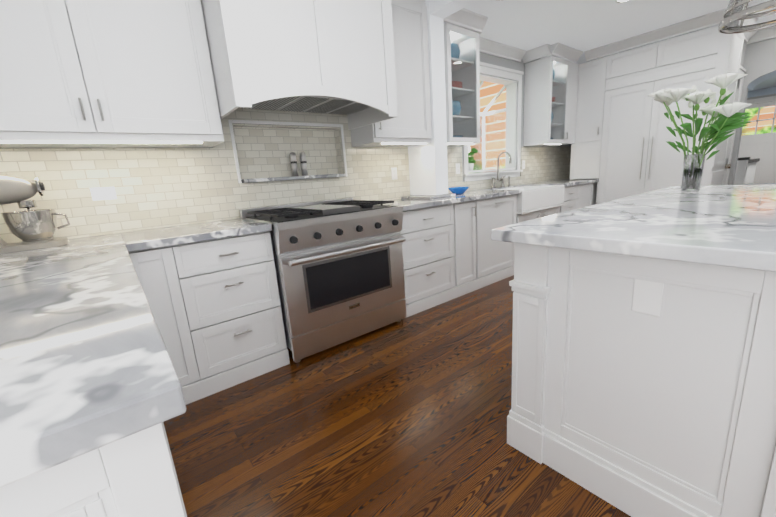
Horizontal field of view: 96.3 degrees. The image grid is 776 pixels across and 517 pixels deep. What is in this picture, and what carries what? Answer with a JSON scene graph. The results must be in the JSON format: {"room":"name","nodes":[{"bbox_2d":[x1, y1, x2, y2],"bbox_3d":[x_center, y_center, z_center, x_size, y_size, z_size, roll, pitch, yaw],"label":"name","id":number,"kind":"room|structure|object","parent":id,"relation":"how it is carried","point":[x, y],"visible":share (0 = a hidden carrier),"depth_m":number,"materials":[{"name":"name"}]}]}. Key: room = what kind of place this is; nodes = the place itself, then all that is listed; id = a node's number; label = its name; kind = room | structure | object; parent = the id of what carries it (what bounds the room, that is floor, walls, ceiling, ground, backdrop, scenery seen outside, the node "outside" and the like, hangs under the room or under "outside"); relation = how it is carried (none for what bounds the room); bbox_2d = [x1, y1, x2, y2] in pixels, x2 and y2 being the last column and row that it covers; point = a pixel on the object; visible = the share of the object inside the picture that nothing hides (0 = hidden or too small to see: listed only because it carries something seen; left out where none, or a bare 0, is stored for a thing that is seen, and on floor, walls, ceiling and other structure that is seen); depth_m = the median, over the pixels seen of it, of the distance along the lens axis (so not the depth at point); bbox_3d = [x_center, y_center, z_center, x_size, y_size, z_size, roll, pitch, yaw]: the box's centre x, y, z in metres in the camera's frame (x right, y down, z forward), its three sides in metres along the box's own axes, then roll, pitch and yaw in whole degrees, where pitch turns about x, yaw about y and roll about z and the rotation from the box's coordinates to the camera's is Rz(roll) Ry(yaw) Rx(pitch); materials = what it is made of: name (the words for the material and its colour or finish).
{"room":"kitchen","nodes":[
{"label":"kitchen","id":0,"kind":"room"},
{"bbox_2d":[74,0,447,238],"bbox_3d":[-0.862,-0.764,2.512,3.230,2.740,0.520,-14,16,-37],"label":"wall","id":1,"kind":"structure","parent":0,"point":[428,168],"depth_m":3.20,"materials":[{"name":"grey paint"}]},
{"bbox_2d":[0,0,431,147],"bbox_3d":[-0.904,-1.417,2.212,3.054,1.326,0.447,-14,16,-37],"label":"wall cabinet","id":2,"kind":"object","parent":1,"relation":"attached to","point":[106,73],"visible":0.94,"depth_m":1.79,"materials":[{"name":"white wood"}]},
{"bbox_2d":[0,108,570,243],"bbox_3d":[1.020,-0.923,2.780,6.538,0.829,2.288,-14,16,-37],"label":"tile backsplash","id":3,"kind":"structure","parent":1,"relation":"attached to","point":[155,188],"depth_m":2.43,"materials":[{"name":"beige tile"}]},
{"bbox_2d":[89,186,116,200],"bbox_3d":[-1.674,-0.382,2.046,0.115,0.075,0.007,-14,16,-37],"label":"electrical outlet plate","id":4,"kind":"object","parent":3,"relation":"attached to","point":[102,193],"depth_m":2.04,"materials":[{"name":"white plastic"}]},
{"bbox_2d":[391,167,397,179],"bbox_3d":[0.062,-0.825,3.374,0.070,0.115,0.007,-14,16,-37],"label":"electrical outlet plate","id":5,"kind":"object","parent":3,"relation":"attached to","point":[393,170],"depth_m":3.37,"materials":[{"name":"white plastic"}]},
{"bbox_2d":[456,163,459,173],"bbox_3d":[0.793,-1.017,3.932,0.070,0.115,0.007,-14,16,-37],"label":"electrical outlet plate","id":6,"kind":"object","parent":3,"relation":"attached to","point":[457,164],"depth_m":3.93,"materials":[{"name":"white plastic"}]},
{"bbox_2d":[228,120,347,182],"bbox_3d":[-0.749,-0.844,2.750,0.924,0.432,0.127,-14,16,-37],"label":"shelf","id":7,"kind":"object","parent":1,"relation":"attached to","point":[230,122],"visible":1,"depth_m":2.64,"materials":[{"name":"white stone"}]},
{"bbox_2d":[290,152,307,175],"bbox_3d":[-0.720,-0.764,2.809,0.134,0.190,0.048,-14,16,-37],"label":"pepper mill","id":8,"kind":"object","parent":7,"relation":"on","point":[293,160],"visible":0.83,"depth_m":2.79,"materials":[{"name":"silver metal"}]},
{"bbox_2d":[201,0,397,129],"bbox_3d":[-0.575,-1.527,2.258,1.330,1.178,0.737,-14,16,-37],"label":"range hood","id":9,"kind":"object","parent":1,"relation":"attached to","point":[327,56],"visible":0.98,"depth_m":2.07,"materials":[{"name":"white wood"}]},
{"bbox_2d":[163,275,630,516],"bbox_3d":[3.499,0.035,3.926,13.800,0.050,4.900,-14,16,-37],"label":"floor","id":10,"kind":"structure","parent":0,"point":[406,417],"depth_m":1.60,"materials":[{"name":"brown wood"}]},
{"bbox_2d":[0,422,186,516],"bbox_3d":[-0.965,0.569,0.938,0.668,0.878,1.613,-14,16,-37],"label":"base cabinet","id":11,"kind":"object","parent":10,"relation":"on","point":[134,475],"visible":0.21,"depth_m":0.40,"materials":[{"name":"white wood"}]},
{"bbox_2d":[0,219,271,487],"bbox_3d":[-0.925,0.011,1.284,1.361,0.040,2.237,-14,16,-37],"label":"countertop","id":12,"kind":"structure","parent":11,"relation":"on","point":[86,365],"depth_m":0.52,"materials":[{"name":"stone"}]},
{"bbox_2d":[0,175,69,253],"bbox_3d":[-1.738,-0.200,1.558,0.427,0.355,0.421,-14,16,-37],"label":"stand mixer","id":13,"kind":"object","parent":12,"relation":"on","point":[32,229],"visible":1,"depth_m":1.64,"materials":[{"name":"silver metal"}]},
{"bbox_2d":[239,198,406,362],"bbox_3d":[-0.439,0.082,2.630,0.956,0.985,0.757,-14,16,-37],"label":"range","id":14,"kind":"object","parent":10,"relation":"on","point":[339,268],"visible":1,"depth_m":2.33,"materials":[{"name":"silver metal"}]},
{"bbox_2d":[129,182,596,404],"bbox_3d":[0.880,-0.213,3.732,5.895,0.878,0.660,-14,16,-37],"label":"base cabinet","id":15,"kind":"object","parent":10,"relation":"on","point":[215,306],"visible":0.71,"depth_m":2.08,"materials":[{"name":"white wood"}]},
{"bbox_2d":[378,178,598,210],"bbox_3d":[1.516,-0.835,4.121,4.209,0.062,0.684,-14,16,-37],"label":"countertop","id":16,"kind":"structure","parent":15,"relation":"on","point":[412,202],"depth_m":3.31,"materials":[{"name":"stone"}]},
{"bbox_2d":[448,187,468,194],"bbox_3d":[0.721,-0.694,3.561,0.220,0.070,0.220,-14,16,-37],"label":"bowl","id":17,"kind":"object","parent":16,"relation":"on","point":[457,190],"visible":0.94,"depth_m":3.50,"materials":[{"name":"blue glass"}]},
{"bbox_2d":[491,152,510,187],"bbox_3d":[1.458,-1.099,4.292,0.412,0.425,0.208,-14,16,-37],"label":"bridge faucet","id":18,"kind":"object","parent":16,"relation":"on","point":[497,180],"visible":1,"depth_m":4.30,"materials":[{"name":"silver metal"}]},
{"bbox_2d":[496,185,564,213],"bbox_3d":[1.603,-0.713,4.139,0.930,0.245,0.545,-14,16,-37],"label":"sink","id":19,"kind":"object","parent":16,"relation":"in","point":[530,199],"visible":0.65,"depth_m":3.91,"materials":[{"name":"white ceramic"}]},
{"bbox_2d":[570,56,605,179],"bbox_3d":[2.949,-1.908,4.897,0.655,1.510,0.389,-14,16,-37],"label":"tall cabinet","id":20,"kind":"object","parent":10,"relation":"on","point":[584,153],"depth_m":4.69,"materials":[{"name":"white wood"}]},
{"bbox_2d":[507,243,775,516],"bbox_3d":[1.592,0.208,1.704,2.178,0.882,0.858,-14,16,-37],"label":"kitchen island","id":21,"kind":"object","parent":10,"relation":"on","point":[643,386],"visible":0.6,"depth_m":1.04,"materials":[{"name":"white wood"}]},
{"bbox_2d":[491,184,775,271],"bbox_3d":[1.560,-0.243,1.598,2.270,0.042,0.950,-14,16,-37],"label":"island countertop","id":22,"kind":"structure","parent":21,"relation":"on","point":[728,225],"depth_m":1.14,"materials":[{"name":"stone"}]},
{"bbox_2d":[647,73,752,191],"bbox_3d":[1.808,-0.715,2.071,0.404,0.625,0.482,-14,16,-37],"label":"vase","id":23,"kind":"object","parent":22,"relation":"on","point":[727,113],"visible":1,"depth_m":2.05,"materials":[{"name":"clear glass"}]},
{"bbox_2d":[596,24,733,203],"bbox_3d":[3.431,-1.361,4.446,0.655,2.435,1.056,-14,16,-37],"label":"tall cabinet","id":24,"kind":"object","parent":10,"relation":"on","point":[621,147],"depth_m":4.15,"materials":[{"name":"white wood"}]},
{"bbox_2d":[735,157,759,184],"bbox_3d":[6.255,-1.230,6.066,1.665,1.060,0.130,-14,16,-37],"label":"stair railing","id":25,"kind":"object","parent":10,"relation":"on","point":[746,169],"visible":0.44,"depth_m":5.55,"materials":[{"name":"white"}]},
{"bbox_2d":[744,183,775,184],"bbox_3d":[5.543,-0.781,5.217,0.347,0.671,0.347,6,16,36],"label":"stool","id":26,"kind":"object","parent":10,"relation":"on","point":[758,183],"visible":0.1,"depth_m":5.15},
{"bbox_2d":[429,0,477,18],"bbox_3d":[1.528,-2.020,1.549,0.170,0.390,3.598,-14,16,-37],"label":"header beam","id":27,"kind":"structure","parent":0,"point":[443,9],"depth_m":2.85,"materials":[{"name":"white paint"}]},
{"bbox_2d":[455,52,570,190],"bbox_3d":[1.638,-1.347,4.675,3.470,2.550,0.150,-14,16,-37],"label":"wall","id":28,"kind":"structure","parent":0,"point":[499,61],"depth_m":4.35,"materials":[{"name":"grey paint"}]},
{"bbox_2d":[463,62,523,181],"bbox_3d":[1.139,-1.670,4.424,1.210,1.300,0.567,-14,16,-37],"label":"garden window","id":29,"kind":"structure","parent":28,"relation":"in","point":[512,109],"depth_m":4.53,"materials":[{"name":"white wood"}]},
{"bbox_2d":[468,148,477,170],"bbox_3d":[1.041,-1.256,4.396,0.291,0.279,0.140,-14,16,-37],"label":"potted plant","id":30,"kind":"object","parent":29,"relation":"on","point":[471,161],"visible":0.6,"depth_m":4.38,"materials":[{"name":"green plant"}]},
{"bbox_2d":[444,8,582,146],"bbox_3d":[1.462,-1.915,4.050,2.665,1.136,0.432,-14,16,-37],"label":"wall cabinet","id":31,"kind":"object","parent":28,"relation":"attached to","point":[550,93],"visible":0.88,"depth_m":4.23,"materials":[{"name":"white wood"}]},
{"bbox_2d":[444,0,775,63],"bbox_3d":[5.036,-2.947,4.664,9.370,0.100,4.570,-14,16,-37],"label":"ceiling","id":32,"kind":"structure","parent":0,"point":[580,25],"depth_m":3.52,"materials":[{"name":"white paint"}]},
{"bbox_2d":[615,0,629,2],"bbox_3d":[2.124,-2.325,3.110,0.155,0.005,0.155,-16,18,-42],"label":"recessed light","id":33,"kind":"object","parent":32,"relation":"in","point":[619,1],"depth_m":3.15,"materials":[{"name":"white"}]},
{"bbox_2d":[718,0,775,33],"bbox_3d":[1.943,-1.596,1.689,0.412,0.752,0.412,-14,16,-37],"label":"pendant light","id":34,"kind":"object","parent":32,"relation":"hanging from","point":[734,13],"visible":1,"depth_m":1.90,"materials":[{"name":"silver metal"}]},
{"bbox_2d":[740,42,746,66],"bbox_3d":[4.298,-1.491,4.492,0.790,2.550,0.150,-14,16,-37],"label":"wall","id":35,"kind":"structure","parent":0,"point":[743,54],"depth_m":4.28,"materials":[{"name":"grey paint"}]},
{"bbox_2d":[723,65,745,184],"bbox_3d":[4.369,-1.276,4.443,0.510,2.145,0.068,-14,16,-37],"label":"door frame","id":36,"kind":"structure","parent":35,"relation":"in","point":[727,166],"depth_m":4.43,"materials":[{"name":"white wood"}]},
{"bbox_2d":[728,38,775,184],"bbox_3d":[5.066,-1.495,4.276,0.450,2.550,1.140,-14,16,-37],"label":"wall","id":37,"kind":"structure","parent":0,"point":[759,66],"depth_m":4.32,"materials":[{"name":"grey paint"}]},
{"bbox_2d":[747,94,775,103],"bbox_3d":[7.578,-2.239,6.705,0.150,2.550,1.950,-14,16,-37],"label":"wall","id":38,"kind":"structure","parent":0,"point":[763,96],"depth_m":6.72,"materials":[{"name":"grey paint"}]},
{"bbox_2d":[734,96,775,184],"bbox_3d":[7.353,-2.051,6.874,0.068,2.140,1.080,-14,16,-37],"label":"front door","id":39,"kind":"structure","parent":38,"relation":"in","point":[762,147],"depth_m":6.84,"materials":[{"name":"white wood"}]},
{"bbox_2d":[747,76,775,97],"bbox_3d":[6.184,-2.868,5.478,3.240,0.160,1.966,-14,16,-37],"label":"ceiling","id":40,"kind":"structure","parent":0,"point":[767,87],"depth_m":6.59,"materials":[{"name":"white paint"}]},
{"bbox_3d":[3.138,-0.614,0.667,7.500,2.740,0.150,-14,16,-37],"label":"wall","id":41,"kind":"structure","parent":0,"visible":0},
{"bbox_2d":[479,37,525,61],"bbox_3d":[1.236,-2.416,4.005,1.160,0.110,0.085,-14,16,-37],"label":"crown molding","id":42,"kind":"structure","parent":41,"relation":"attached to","point":[495,48],"depth_m":4.06,"materials":[{"name":"white wood"}]},
{"bbox_2d":[744,30,757,43],"bbox_3d":[4.234,-2.645,4.082,0.450,0.110,0.087,-14,16,-37],"label":"crown molding","id":43,"kind":"structure","parent":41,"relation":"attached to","point":[750,37],"depth_m":4.19,"materials":[{"name":"white wood"}]},
{"bbox_2d":[749,26,775,43],"bbox_3d":[4.743,-2.632,3.873,0.088,0.110,1.048,-14,16,-37],"label":"crown molding","id":44,"kind":"structure","parent":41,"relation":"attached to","point":[768,33],"depth_m":4.14,"materials":[{"name":"white"}]},
{"label":"outside","id":45,"kind":"structure","parent":0,"visible":0},
{"bbox_2d":[476,81,775,172],"bbox_3d":[3.798,-2.071,5.031,11.000,4.500,6.200,-14,16,-37],"label":"view","id":46,"kind":"structure","parent":45,"point":[489,91],"depth_m":5.24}
]}

